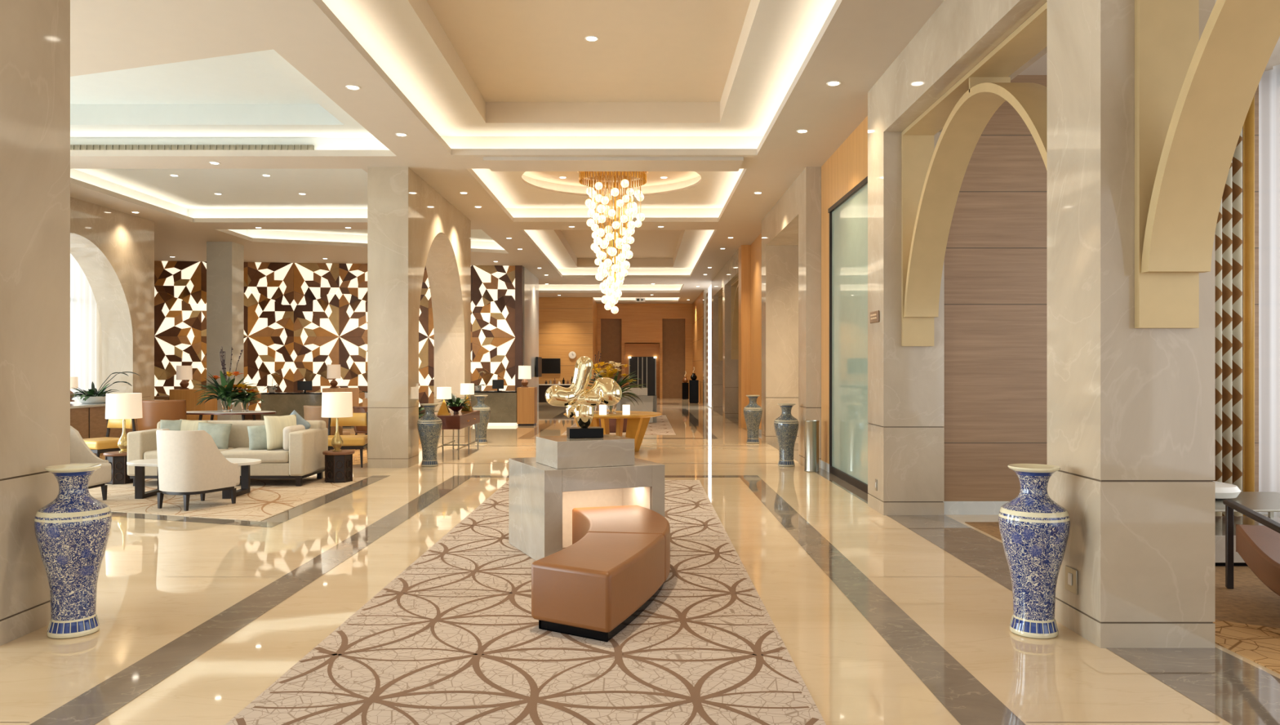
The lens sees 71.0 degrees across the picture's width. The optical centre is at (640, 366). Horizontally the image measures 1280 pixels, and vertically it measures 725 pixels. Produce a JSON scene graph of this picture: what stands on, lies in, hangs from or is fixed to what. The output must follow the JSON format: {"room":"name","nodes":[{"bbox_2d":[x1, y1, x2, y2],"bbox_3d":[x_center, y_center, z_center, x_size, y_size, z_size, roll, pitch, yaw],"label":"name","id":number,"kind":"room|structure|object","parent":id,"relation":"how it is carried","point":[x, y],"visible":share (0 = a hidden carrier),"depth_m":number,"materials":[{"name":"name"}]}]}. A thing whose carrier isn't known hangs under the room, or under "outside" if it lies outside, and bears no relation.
{"room":"hotel lobby","nodes":[
{"label":"hotel lobby","id":0,"kind":"room"},
{"bbox_2d":[0,0,70,645],"bbox_3d":[-3.860,-0.750,5.255,0.620,4.600,0.650,0,0,0],"label":"stone pillar","id":1,"kind":"structure","parent":0,"point":[35,34],"depth_m":5.21,"materials":[{"name":"beige stone"}]},
{"bbox_2d":[70,196,154,399],"bbox_3d":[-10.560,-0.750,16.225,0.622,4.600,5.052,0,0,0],"label":"wall","id":2,"kind":"structure","parent":0,"point":[112,247],"depth_m":18.02,"materials":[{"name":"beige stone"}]},
{"bbox_2d":[206,241,244,420],"bbox_3d":[-10.290,-0.750,22.225,0.620,4.600,0.650,0,0,0],"label":"stone pillar","id":3,"kind":"structure","parent":0,"point":[224,260],"depth_m":21.90,"materials":[{"name":"stone"}]},
{"bbox_2d":[154,261,523,419],"bbox_3d":[-9.287,-0.764,26.604,11.522,4.628,0.329,0,0,-7],"label":"wall","id":4,"kind":"structure","parent":0,"point":[300,319],"depth_m":26.44,"materials":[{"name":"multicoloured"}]},
{"bbox_2d":[367,166,471,467],"bbox_3d":[-3.860,-0.750,16.225,0.622,4.600,5.052,0,0,0],"label":"column","id":5,"kind":"structure","parent":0,"point":[411,227],"depth_m":13.70,"materials":[{"name":"beige stone"}]},
{"bbox_2d":[523,266,538,411],"bbox_3d":[-3.660,-0.750,29.360,0.220,4.600,3.880,0,0,0],"label":"wall","id":6,"kind":"structure","parent":0,"point":[531,282],"depth_m":29.07,"materials":[{"name":"stone"}]},
{"bbox_2d":[538,297,593,389],"bbox_3d":[-5.550,-0.750,39.600,6.902,4.600,0.202,0,0,0],"label":"wall","id":7,"kind":"structure","parent":0,"point":[566,324],"depth_m":39.50,"materials":[{"name":"brown wood"}]},
{"bbox_2d":[542,358,560,373],"bbox_3d":[-3.964,-0.023,39.459,0.880,0.660,0.079,0,0,0],"label":"television","id":8,"kind":"object","parent":7,"relation":"attached to","point":[548,365],"visible":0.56,"depth_m":39.42,"materials":[{"name":"black paint"}]},
{"bbox_2d":[545,355,622,438],"bbox_3d":[-0.470,0.248,7.407,0.638,0.668,0.220,0,0,-11],"label":"sculpture","id":9,"kind":"object","parent":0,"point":[580,402],"visible":1,"depth_m":7.35,"materials":[{"name":"gold metal"}]},
{"bbox_2d":[593,298,597,382],"bbox_3d":[-2.150,-0.750,41.655,0.100,4.600,3.890,0,0,0],"label":"wall","id":10,"kind":"structure","parent":0,"point":[595,304],"depth_m":41.85,"materials":[{"name":"brown wood"}]},
{"bbox_2d":[0,397,1279,724],"bbox_3d":[-4.000,1.549,19.500,24.000,0.002,53.000,0,0,0],"label":"floor","id":11,"kind":"structure","parent":0,"point":[883,620],"depth_m":5.78,"materials":[{"name":"beige stone"}]},
{"bbox_2d":[34,463,111,639],"bbox_3d":[-3.300,1.065,5.220,0.384,0.970,0.384,0,0,37],"label":"floor vase","id":12,"kind":"object","parent":11,"relation":"on","point":[73,531],"visible":1,"depth_m":5.12,"materials":[{"name":"blue ceramic"}]},
{"bbox_2d":[70,403,137,454],"bbox_3d":[-9.900,1.110,16.000,0.660,0.880,4.040,0,0,0],"label":"credenza","id":13,"kind":"object","parent":11,"relation":"on","point":[90,420],"visible":0.2,"depth_m":15.71,"materials":[{"name":"brown wood"}]},
{"bbox_2d":[71,371,140,404],"bbox_3d":[-9.759,0.382,16.311,1.200,0.576,0.878,0,0,0],"label":"potted plant","id":14,"kind":"object","parent":13,"relation":"on","point":[92,396],"visible":0.92,"depth_m":16.15,"materials":[{"name":"green plant"}]},
{"bbox_2d":[75,395,106,404],"bbox_3d":[-9.934,0.605,16.300,0.600,0.130,0.600,0,0,0],"label":"bowl","id":15,"kind":"object","parent":14,"relation":"attached to","point":[91,399],"depth_m":16.09,"materials":[{"name":"white ceramic"}]},
{"bbox_2d":[169,388,217,420],"bbox_3d":[-10.414,1.040,20.900,0.824,1.020,0.600,0,0,0],"label":"base cabinet","id":16,"kind":"object","parent":11,"relation":"on","point":[191,397],"visible":0.26,"depth_m":20.60,"materials":[{"name":"brown wood"}]},
{"bbox_2d":[176,365,192,389],"bbox_3d":[-10.608,0.255,20.850,0.340,0.550,0.340,0,0,0],"label":"table lamp","id":17,"kind":"object","parent":16,"relation":"on","point":[183,372],"visible":1,"depth_m":20.74,"materials":[{"name":"brown fabric"}]},
{"bbox_2d":[88,476,366,521],"bbox_3d":[-6.700,1.546,10.733,5.812,0.006,3.541,0,0,0],"label":"carpet","id":18,"kind":"object","parent":11,"relation":"on","point":[267,498],"visible":0.47,"depth_m":10.36,"materials":[{"name":"beige carpet"}]},
{"bbox_2d":[70,425,111,500],"bbox_3d":[-6.499,1.116,10.120,0.737,0.856,0.631,0,0,2],"label":"armchair","id":19,"kind":"object","parent":18,"relation":"on","point":[80,453],"visible":0.13,"depth_m":10.37,"materials":[{"name":"beige fabric"}]},
{"bbox_2d":[70,462,111,486],"bbox_3d":[-6.450,1.228,10.118,0.640,0.230,0.580,0,0,2],"label":"seat cushion","id":20,"kind":"object","parent":19,"relation":"on","point":[101,476],"depth_m":10.22,"materials":[{"name":"beige fabric"}]},
{"bbox_2d":[102,451,133,484],"bbox_3d":[-6.895,1.341,11.900,0.410,0.405,0.410,0,0,0],"label":"side table","id":21,"kind":"object","parent":18,"relation":"on","point":[118,460],"visible":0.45,"depth_m":11.75,"materials":[{"name":"brown wood"}]},
{"bbox_2d":[105,392,142,452],"bbox_3d":[-6.856,0.747,11.900,0.430,0.780,0.430,0,0,0],"label":"table lamp","id":22,"kind":"object","parent":21,"relation":"on","point":[123,406],"visible":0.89,"depth_m":11.75,"materials":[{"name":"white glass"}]},
{"bbox_2d":[126,457,261,498],"bbox_3d":[-5.330,1.335,10.720,1.540,0.415,0.680,0,0,0],"label":"coffee table","id":23,"kind":"object","parent":18,"relation":"on","point":[245,463],"visible":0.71,"depth_m":10.59,"materials":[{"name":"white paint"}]},
{"bbox_2d":[155,428,239,511],"bbox_3d":[-4.929,1.116,9.921,0.631,0.856,0.737,0,0,24],"label":"armchair","id":24,"kind":"object","parent":18,"relation":"on","point":[190,462],"visible":1,"depth_m":9.62,"materials":[{"name":"beige fabric"}]},
{"bbox_2d":[189,465,239,489],"bbox_3d":[-4.910,1.228,9.966,0.580,0.230,0.640,0,0,24],"label":"seat cushion","id":25,"kind":"object","parent":24,"relation":"on","point":[208,477],"depth_m":9.80,"materials":[{"name":"beige fabric"}]},
{"bbox_2d":[127,420,328,486],"bbox_3d":[-5.459,1.143,11.960,2.278,0.800,0.920,0,0,0],"label":"sofa","id":26,"kind":"object","parent":18,"relation":"on","point":[301,456],"visible":0.55,"depth_m":11.53,"materials":[{"name":"beige fabric"}]},
{"bbox_2d":[160,419,182,431],"bbox_3d":[-6.288,0.870,12.040,0.320,0.310,0.157,0,0,-11],"label":"throw pillow","id":27,"kind":"object","parent":26,"relation":"on","point":[175,425],"visible":0.49,"depth_m":12.01,"materials":[{"name":"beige fabric"}]},
{"bbox_2d":[143,447,233,459],"bbox_3d":[-5.927,1.167,11.810,0.931,0.148,0.620,0,0,0],"label":"seat cushion","id":28,"kind":"object","parent":26,"relation":"on","point":[148,452],"depth_m":11.52,"materials":[{"name":"beige fabric"}]},
{"bbox_2d":[179,418,208,431],"bbox_3d":[-6.040,0.870,12.080,0.394,0.317,0.169,0,0,0],"label":"throw pillow","id":29,"kind":"object","parent":26,"relation":"on","point":[186,424],"visible":0.35,"depth_m":12.03,"materials":[{"name":"beige fabric"}]},
{"bbox_2d":[197,422,231,448],"bbox_3d":[-5.701,0.930,11.960,0.467,0.371,0.208,0,0,0],"label":"throw pillow","id":30,"kind":"object","parent":26,"relation":"on","point":[220,433],"visible":0.69,"depth_m":11.90,"materials":[{"name":"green fabric"}]},
{"bbox_2d":[220,447,288,462],"bbox_3d":[-4.990,1.167,11.810,0.931,0.148,0.620,0,0,0],"label":"seat cushion","id":31,"kind":"object","parent":26,"relation":"on","point":[278,455],"depth_m":11.51,"materials":[{"name":"beige fabric"}]},
{"bbox_2d":[247,424,266,449],"bbox_3d":[-4.992,0.940,11.840,0.382,0.372,0.171,0,0,-17],"label":"throw pillow","id":32,"kind":"object","parent":26,"relation":"on","point":[257,434],"visible":0.63,"depth_m":11.77,"materials":[{"name":"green fabric"}]},
{"bbox_2d":[263,414,296,450],"bbox_3d":[-4.744,0.870,11.860,0.215,0.451,0.460,0,0,38],"label":"throw pillow","id":33,"kind":"object","parent":26,"relation":"on","point":[274,425],"visible":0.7,"depth_m":11.72,"materials":[{"name":"beige fabric"}]},
{"bbox_2d":[322,449,354,483],"bbox_3d":[-4.057,1.341,12.050,0.410,0.405,0.410,0,0,0],"label":"side table","id":34,"kind":"object","parent":18,"relation":"on","point":[338,464],"visible":1,"depth_m":11.91,"materials":[{"name":"brown wood"}]},
{"bbox_2d":[321,391,352,451],"bbox_3d":[-4.077,0.742,12.050,0.400,0.790,0.400,0,0,0],"label":"table lamp","id":35,"kind":"object","parent":34,"relation":"on","point":[336,405],"visible":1,"depth_m":11.91,"materials":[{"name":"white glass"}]},
{"bbox_2d":[95,434,421,465],"bbox_3d":[-6.975,1.546,16.851,5.150,0.006,7.309,0,0,0],"label":"carpet","id":36,"kind":"object","parent":11,"relation":"on","point":[356,456],"visible":0.02,"depth_m":15.33,"materials":[{"name":"beige carpet"}]},
{"bbox_2d":[82,418,135,457],"bbox_3d":[-8.025,1.133,13.443,0.660,0.824,0.694,0,0,25],"label":"chair","id":37,"kind":"object","parent":36,"relation":"on","point":[106,444],"visible":0.47,"depth_m":13.27,"materials":[{"name":"yellow fabric"}]},
{"bbox_2d":[137,400,186,431],"bbox_3d":[-7.785,1.042,14.685,0.781,1.003,0.667,0,0,-6],"label":"lounge chair","id":38,"kind":"object","parent":36,"relation":"on","point":[153,411],"visible":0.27,"depth_m":14.40,"materials":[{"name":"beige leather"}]},
{"bbox_2d":[186,410,276,420],"bbox_3d":[-7.000,1.156,15.200,1.640,0.780,0.840,0,0,0],"label":"table","id":39,"kind":"object","parent":36,"relation":"on","point":[200,413],"visible":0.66,"depth_m":14.98,"materials":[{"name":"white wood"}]},
{"bbox_2d":[194,346,257,411],"bbox_3d":[-6.955,0.209,15.176,1.106,1.112,0.979,0,0,-39],"label":"flower arrangement","id":40,"kind":"object","parent":39,"relation":"on","point":[224,393],"visible":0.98,"depth_m":15.09,"materials":[{"name":"green plant"}]},
{"bbox_2d":[227,383,264,411],"bbox_3d":[-6.732,0.532,15.291,0.633,0.465,0.547,0,0,0],"label":"flower arrangement","id":41,"kind":"object","parent":39,"relation":"on","point":[245,405],"visible":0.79,"depth_m":15.25,"materials":[{"name":"green plant"}]},
{"bbox_2d":[303,404,350,435],"bbox_3d":[-5.211,1.091,14.891,0.656,0.903,0.655,0,0,6],"label":"lounge chair","id":42,"kind":"object","parent":36,"relation":"on","point":[310,412],"visible":0.27,"depth_m":14.62,"materials":[{"name":"leather"}]},
{"bbox_2d":[352,406,367,449],"bbox_3d":[-5.021,1.141,16.797,0.653,0.803,0.643,0,0,6],"label":"lounge chair","id":43,"kind":"object","parent":36,"relation":"on","point":[358,429],"visible":0.29,"depth_m":16.55,"materials":[{"name":"brown leather"}]},
{"bbox_2d":[260,391,322,420],"bbox_3d":[-8.957,1.115,23.300,1.579,0.870,0.640,0,0,0],"label":"reception desk","id":44,"kind":"object","parent":11,"relation":"on","point":[284,403],"visible":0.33,"depth_m":23.00,"materials":[{"name":"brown stone"}]},
{"bbox_2d":[322,387,359,426],"bbox_3d":[-7.788,1.055,23.300,0.754,0.990,0.600,0,0,0],"label":"base cabinet","id":45,"kind":"object","parent":11,"relation":"on","point":[355,391],"visible":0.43,"depth_m":23.11,"materials":[{"name":"brown wood"}]},
{"bbox_2d":[326,364,340,387],"bbox_3d":[-7.952,0.255,23.250,0.340,0.610,0.340,0,0,0],"label":"table lamp","id":46,"kind":"object","parent":45,"relation":"on","point":[333,371],"visible":1,"depth_m":23.13,"materials":[{"name":"brown fabric"}]},
{"bbox_2d":[328,412,367,467],"bbox_3d":[-4.579,1.133,13.947,0.660,0.824,0.694,0,0,-9],"label":"chair","id":47,"kind":"object","parent":11,"relation":"on","point":[349,442],"visible":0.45,"depth_m":14.00,"materials":[{"name":"yellow fabric"}]},
{"bbox_2d":[417,403,442,466],"bbox_3d":[-3.280,1.065,13.950,0.384,0.970,0.384,0,0,-43],"label":"floor vase","id":48,"kind":"object","parent":11,"relation":"on","point":[429,426],"visible":1,"depth_m":13.84,"materials":[{"name":"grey ceramic"}]},
{"bbox_2d":[435,410,479,459],"bbox_3d":[-3.260,1.185,15.875,0.540,0.730,1.850,0,0,0],"label":"console table","id":49,"kind":"object","parent":11,"relation":"on","point":[461,420],"visible":0.81,"depth_m":15.36,"materials":[{"name":"brown wood"}]},
{"bbox_2d":[436,386,451,414],"bbox_3d":[-3.330,0.584,15.200,0.250,0.470,0.250,0,0,0],"label":"table lamp","id":50,"kind":"object","parent":49,"relation":"on","point":[442,393],"visible":1,"depth_m":15.13,"materials":[{"name":"white fabric"}]},
{"bbox_2d":[437,393,473,413],"bbox_3d":[-3.252,0.647,15.738,0.592,0.344,0.617,0,0,-37],"label":"potted plant","id":51,"kind":"object","parent":49,"relation":"on","point":[454,403],"visible":0.88,"depth_m":15.66,"materials":[{"name":"green plant"}]},
{"bbox_2d":[460,383,474,411],"bbox_3d":[-3.150,0.564,16.300,0.250,0.510,0.250,0,0,0],"label":"table lamp","id":52,"kind":"object","parent":49,"relation":"on","point":[465,388],"visible":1,"depth_m":16.22,"materials":[{"name":"white fabric"}]},
{"bbox_2d":[472,395,490,444],"bbox_3d":[-3.220,1.065,18.100,0.384,0.970,0.384,0,0,-45],"label":"floor vase","id":53,"kind":"object","parent":11,"relation":"on","point":[485,411],"visible":0.91,"depth_m":17.99,"materials":[{"name":"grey ceramic"}]},
{"bbox_2d":[471,391,517,426],"bbox_3d":[-3.829,1.100,23.700,1.203,0.900,0.640,0,0,0],"label":"reception desk","id":54,"kind":"object","parent":11,"relation":"on","point":[502,404],"visible":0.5,"depth_m":23.40,"materials":[{"name":"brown stone"}]},
{"bbox_2d":[225,480,826,724],"bbox_3d":[-0.495,1.546,6.348,2.593,0.006,11.704,0,0,0],"label":"carpet","id":55,"kind":"object","parent":11,"relation":"on","point":[455,638],"visible":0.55,"depth_m":4.85,"materials":[{"name":"beige carpet"}]},
{"bbox_2d":[508,434,664,560],"bbox_3d":[-0.475,1.065,7.577,1.030,0.955,1.000,0,0,-24],"label":"stone plinth","id":56,"kind":"object","parent":55,"relation":"on","point":[566,473],"visible":0.84,"depth_m":7.21,"materials":[{"name":"grey stone"}]},
{"bbox_2d":[531,505,670,641],"bbox_3d":[-0.213,1.343,6.193,0.857,0.400,2.463,0,0,0],"label":"bench","id":57,"kind":"object","parent":55,"relation":"on","point":[616,563],"visible":1,"depth_m":5.27,"materials":[{"name":"beige leather"}]},
{"bbox_2d":[572,505,670,581],"bbox_3d":[-0.129,1.314,6.747,0.663,0.338,1.304,0,0,-10],"label":"seat cushion","id":58,"kind":"object","parent":57,"relation":"on","point":[625,519],"depth_m":6.70,"materials":[{"name":"beige leather"}]},
{"bbox_2d":[516,386,537,426],"bbox_3d":[-2.997,1.050,23.700,0.455,1.000,0.600,0,0,0],"label":"base cabinet","id":59,"kind":"object","parent":11,"relation":"on","point":[526,397],"visible":1,"depth_m":23.40,"materials":[{"name":"brown wood"}]},
{"bbox_2d":[518,365,531,387],"bbox_3d":[-3.055,0.265,23.650,0.340,0.570,0.340,0,0,0],"label":"table lamp","id":60,"kind":"object","parent":59,"relation":"on","point":[524,371],"visible":1,"depth_m":23.53,"materials":[{"name":"white fabric"}]},
{"bbox_2d":[538,383,571,402],"bbox_3d":[-3.554,1.160,39.125,2.010,0.780,0.490,0,0,0],"label":"sideboard","id":61,"kind":"object","parent":11,"relation":"on","point":[543,388],"visible":0.18,"depth_m":38.90,"materials":[{"name":"brown wood"}]},
{"bbox_2d":[564,410,662,451],"bbox_3d":[-0.500,1.198,16.200,1.770,0.705,1.770,0,0,0],"label":"round table","id":62,"kind":"object","parent":11,"relation":"on","point":[637,422],"visible":0.41,"depth_m":15.85,"materials":[{"name":"brown wood"}]},
{"bbox_2d":[585,360,646,413],"bbox_3d":[-0.549,0.374,16.085,1.219,0.940,1.265,0,0,-33],"label":"flower arrangement","id":63,"kind":"object","parent":62,"relation":"on","point":[610,409],"visible":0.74,"depth_m":16.07,"materials":[{"name":"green plant"}]},
{"bbox_2d":[561,415,675,435],"bbox_3d":[-0.495,1.546,24.347,2.590,0.006,8.106,0,0,0],"label":"carpet","id":64,"kind":"object","parent":11,"relation":"on","point":[663,426],"visible":0.23,"depth_m":22.41,"materials":[{"name":"beige carpet"}]},
{"bbox_2d":[615,386,657,422],"bbox_3d":[-0.175,1.065,25.012,1.030,0.955,1.000,0,0,-14],"label":"stone plinth","id":65,"kind":"object","parent":64,"relation":"on","point":[649,403],"visible":0.52,"depth_m":24.57,"materials":[{"name":"stone"}]},
{"bbox_2d":[688,379,698,403],"bbox_3d":[2.253,1.060,37.900,0.380,0.980,0.380,0,0,0],"label":"pedestal","id":66,"kind":"object","parent":11,"relation":"on","point":[693,384],"visible":1,"depth_m":37.71,"materials":[{"name":"paint"}]},
{"bbox_2d":[743,395,762,444],"bbox_3d":[2.270,1.065,18.100,0.384,0.970,0.384,0,0,-33],"label":"floor vase","id":67,"kind":"object","parent":11,"relation":"on","point":[753,412],"visible":1,"depth_m":17.99,"materials":[{"name":"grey ceramic"}]},
{"bbox_2d":[773,403,799,466],"bbox_3d":[2.270,1.065,13.950,0.384,0.970,0.384,0,0,-9],"label":"floor vase","id":68,"kind":"object","parent":11,"relation":"on","point":[786,426],"visible":1,"depth_m":13.84,"materials":[{"name":"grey ceramic"}]},
{"bbox_2d":[804,420,819,471],"bbox_3d":[2.530,1.175,13.250,0.220,0.750,0.220,0,0,0],"label":"waste bin","id":69,"kind":"object","parent":11,"relation":"on","point":[811,427],"visible":1,"depth_m":13.16,"materials":[{"name":"metal"}]},
{"bbox_2d":[998,463,1070,639],"bbox_3d":[2.290,1.065,5.220,0.384,0.970,0.384,0,0,13],"label":"floor vase","id":70,"kind":"object","parent":11,"relation":"on","point":[1034,528],"visible":1,"depth_m":5.11,"materials":[{"name":"blue ceramic"}]},
{"bbox_2d":[964,521,1279,674],"bbox_3d":[4.710,1.547,4.950,2.980,0.006,7.900,0,0,0],"label":"room carpet","id":71,"kind":"object","parent":11,"relation":"on","point":[1247,622],"visible":0.29,"depth_m":5.57,"materials":[{"name":"brown carpet"}]},
{"bbox_2d":[1215,491,1279,565],"bbox_3d":[4.750,1.319,7.350,1.600,0.445,1.000,0,0,0],"label":"table","id":72,"kind":"object","parent":71,"relation":"on","point":[1257,501],"visible":0.2,"depth_m":7.20,"materials":[{"name":"grey stone"}]},
{"bbox_2d":[1213,480,1240,499],"bbox_3d":[4.750,1.031,7.500,0.460,0.130,0.460,0,0,0],"label":"bowl","id":73,"kind":"object","parent":72,"relation":"on","point":[1223,490],"visible":0.45,"depth_m":7.30,"materials":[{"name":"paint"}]},
{"bbox_2d":[1222,499,1279,595],"bbox_3d":[4.199,1.125,5.535,0.720,0.833,1.361,0,0,20],"label":"wooden armchair","id":74,"kind":"object","parent":71,"relation":"on","point":[1259,546],"visible":1,"depth_m":5.91,"materials":[{"name":"brown wood"}]},
{"bbox_2d":[597,303,692,398],"bbox_3d":[0.217,-0.772,43.950,5.075,4.643,0.900,0,0,0],"label":"wall","id":75,"kind":"structure","parent":0,"point":[664,331],"depth_m":43.80,"materials":[{"name":"brown wood"}]},
{"bbox_2d":[628,356,656,395],"bbox_3d":[0.097,0.533,44.320,1.377,2.033,0.160,0,0,0],"label":"door","id":76,"kind":"structure","parent":75,"relation":"in","point":[645,367],"depth_m":44.37,"materials":[{"name":"glass"}]},
{"bbox_2d":[70,0,1279,303],"bbox_3d":[-4.000,-3.525,19.500,24.000,1.050,53.000,0,0,0],"label":"ceiling","id":77,"kind":"structure","parent":0,"point":[495,101],"depth_m":12.16,"materials":[{"name":"beige paint"}]},
{"bbox_2d":[70,253,96,404],"bbox_3d":[-11.350,-0.725,11.550,0.060,4.450,14.300,0,0,0],"label":"window","id":78,"kind":"structure","parent":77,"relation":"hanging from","point":[82,300],"depth_m":18.21,"materials":[{"name":"white glass"}]},
{"bbox_2d":[70,144,314,150],"bbox_3d":[-6.700,-3.210,13.155,3.800,0.080,0.070,0,0,0],"label":"ceiling vent","id":79,"kind":"object","parent":77,"relation":"in","point":[73,147],"visible":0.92,"depth_m":13.14,"materials":[{"name":"metal"}]},
{"bbox_2d":[577,171,648,313],"bbox_3d":[-0.500,-2.270,16.200,1.277,2.636,1.277,0,0,-34],"label":"globe chandelier","id":80,"kind":"object","parent":77,"relation":"hanging from","point":[627,214],"visible":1,"depth_m":16.07,"materials":[{"name":"white glass"}]},
{"bbox_2d":[706,293,707,404],"bbox_3d":[2.660,-0.700,35.300,0.080,4.400,0.700,0,0,0],"label":"drape","id":81,"kind":"object","parent":77,"relation":"hanging from","point":[706,293],"visible":0.46,"depth_m":35.33,"materials":[{"name":"fabric"}]},
{"bbox_2d":[707,284,711,407],"bbox_3d":[2.640,-0.755,33.650,0.060,4.550,2.500,0,0,0],"label":"sheer curtain","id":82,"kind":"object","parent":77,"relation":"hanging from","point":[709,289],"visible":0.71,"depth_m":33.92,"materials":[{"name":"white fabric"}]},
{"bbox_2d":[1258,64,1279,517],"bbox_3d":[6.350,-0.750,5.125,0.060,4.500,8.250,0,0,0],"label":"sheer curtain","id":83,"kind":"object","parent":77,"relation":"hanging from","point":[1269,82],"visible":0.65,"depth_m":9.08,"materials":[{"name":"white fabric"}]},
{"bbox_2d":[692,291,702,404],"bbox_3d":[2.595,-0.750,39.980,0.132,4.600,7.242,0,0,0],"label":"wall","id":84,"kind":"structure","parent":0,"point":[697,306],"depth_m":39.19,"materials":[{"name":"brown wood"}]},
{"bbox_2d":[702,289,707,405],"bbox_3d":[2.845,-0.750,36.025,0.630,4.600,0.650,0,0,0],"label":"stone pillar","id":85,"kind":"structure","parent":0,"point":[704,291],"depth_m":35.70,"materials":[{"name":"beige stone"}]},
{"bbox_2d":[711,280,722,410],"bbox_3d":[2.845,-0.750,31.625,0.630,4.600,0.650,0,0,0],"label":"stone pillar","id":86,"kind":"structure","parent":0,"point":[717,366],"depth_m":31.30,"materials":[{"name":"beige stone"}]},
{"bbox_2d":[722,265,738,417],"bbox_3d":[2.845,-0.750,27.225,0.630,4.600,0.650,0,0,0],"label":"stone pillar","id":87,"kind":"structure","parent":0,"point":[730,366],"depth_m":26.90,"materials":[{"name":"beige stone"}]},
{"bbox_2d":[738,244,750,428],"bbox_3d":[2.845,-0.750,22.825,0.630,4.600,0.650,0,0,0],"label":"stone pillar","id":88,"kind":"structure","parent":0,"point":[744,250],"depth_m":22.50,"materials":[{"name":"brown wood"}]},
{"bbox_2d":[750,232,761,434],"bbox_3d":[2.830,-0.750,20.625,0.160,4.600,3.750,0,0,0],"label":"wall","id":89,"kind":"structure","parent":0,"point":[756,246],"depth_m":21.36,"materials":[{"name":"brown wood"}]},
{"bbox_2d":[718,293,722,360],"bbox_3d":[2.888,-1.324,29.425,0.345,2.228,3.746,0,0,0],"label":"arch","id":90,"kind":"object","parent":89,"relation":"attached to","point":[720,297],"visible":0.1,"depth_m":31.17,"materials":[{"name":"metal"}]},
{"bbox_2d":[730,278,738,359],"bbox_3d":[2.888,-1.324,25.025,0.345,2.228,3.746,0,0,0],"label":"arch","id":91,"kind":"object","parent":89,"relation":"attached to","point":[735,286],"visible":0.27,"depth_m":26.73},
{"bbox_2d":[712,0,1047,296],"bbox_3d":[2.845,-2.745,12.400,0.630,0.610,37.800,0,0,0],"label":"ceiling beam","id":92,"kind":"structure","parent":89,"relation":"attached to","point":[959,34],"depth_m":7.81,"materials":[{"name":"beige paint"}]},
{"bbox_2d":[761,216,798,443],"bbox_3d":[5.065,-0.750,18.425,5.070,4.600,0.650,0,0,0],"label":"stone pillar","id":93,"kind":"structure","parent":0,"point":[780,264],"depth_m":18.10,"materials":[{"name":"beige stone"}]},
{"bbox_2d":[798,166,821,467],"bbox_3d":[2.845,-0.750,14.025,0.630,4.600,0.650,0,0,0],"label":"stone pillar","id":94,"kind":"structure","parent":0,"point":[810,179],"depth_m":13.70,"materials":[{"name":"beige stone"}]},
{"bbox_2d":[820,115,867,472],"bbox_3d":[2.815,-0.750,11.845,0.130,4.600,3.710,0,0,0],"label":"wall partition","id":95,"kind":"structure","parent":0,"point":[845,172],"depth_m":13.13,"materials":[{"name":"beige paint"}]},
{"bbox_2d":[829,209,868,493],"bbox_3d":[2.790,-0.370,11.555,0.060,3.840,3.130,0,0,0],"label":"trim","id":96,"kind":"structure","parent":95,"relation":"attached to","point":[845,477],"depth_m":13.06,"materials":[{"name":"black metal"}]},
{"bbox_2d":[831,183,868,484],"bbox_3d":[2.797,-0.400,11.545,0.015,3.700,3.110,0,0,0],"label":"glass door","id":97,"kind":"structure","parent":95,"relation":"in","point":[850,423],"depth_m":11.93,"materials":[{"name":"green glass"}]},
{"bbox_2d":[867,74,944,515],"bbox_3d":[2.845,-0.750,9.655,0.630,4.600,0.650,0,0,0],"label":"stone pillar","id":98,"kind":"structure","parent":0,"point":[906,384],"depth_m":9.33,"materials":[{"name":"beige stone"}]},
{"bbox_2d":[942,75,1267,515],"bbox_3d":[5.380,-0.750,9.440,4.459,4.600,0.140,0,0,0],"label":"wall","id":99,"kind":"structure","parent":0,"point":[996,255],"depth_m":9.38,"materials":[{"name":"brown wood"}]},
{"bbox_2d":[901,1,1047,346],"bbox_3d":[2.888,-1.324,7.455,0.345,2.228,3.746,0,0,0],"label":"arch","id":100,"kind":"object","parent":99,"relation":"attached to","point":[931,180],"visible":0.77,"depth_m":8.53,"materials":[{"name":"beige paint"}]},
{"bbox_2d":[1047,0,1215,648],"bbox_3d":[2.845,-0.750,5.255,0.630,4.600,0.650,0,0,0],"label":"stone pillar","id":101,"kind":"structure","parent":0,"point":[1131,411],"depth_m":4.93,"materials":[{"name":"beige stone"}]},
{"bbox_2d":[1065,565,1078,595],"bbox_3d":[2.521,1.250,5.250,0.018,0.140,0.140,0,0,0],"label":"wall socket","id":102,"kind":"object","parent":101,"relation":"attached to","point":[1071,574],"visible":1,"depth_m":5.23,"materials":[{"name":"plastic"}]},
{"bbox_2d":[1134,0,1279,328],"bbox_3d":[2.888,-1.324,3.040,0.345,2.228,3.776,0,0,0],"label":"arch","id":103,"kind":"object","parent":101,"relation":"attached to","point":[1193,96],"visible":1,"depth_m":4.77,"materials":[{"name":"beige paint"}]},
{"bbox_2d":[1213,128,1242,515],"bbox_3d":[5.922,-0.704,9.153,0.416,4.492,0.106,0,0,0],"label":"drape","id":104,"kind":"object","parent":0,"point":[1228,229],"visible":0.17,"depth_m":9.13,"materials":[{"name":"fabric"}]},
{"bbox_2d":[1242,95,1254,515],"bbox_3d":[6.189,-0.704,9.124,0.098,4.492,0.053,0,0,28],"label":"curtain","id":105,"kind":"object","parent":104,"relation":"attached to","point":[1248,128],"visible":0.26,"depth_m":9.12,"materials":[{"name":"yellow fabric"}]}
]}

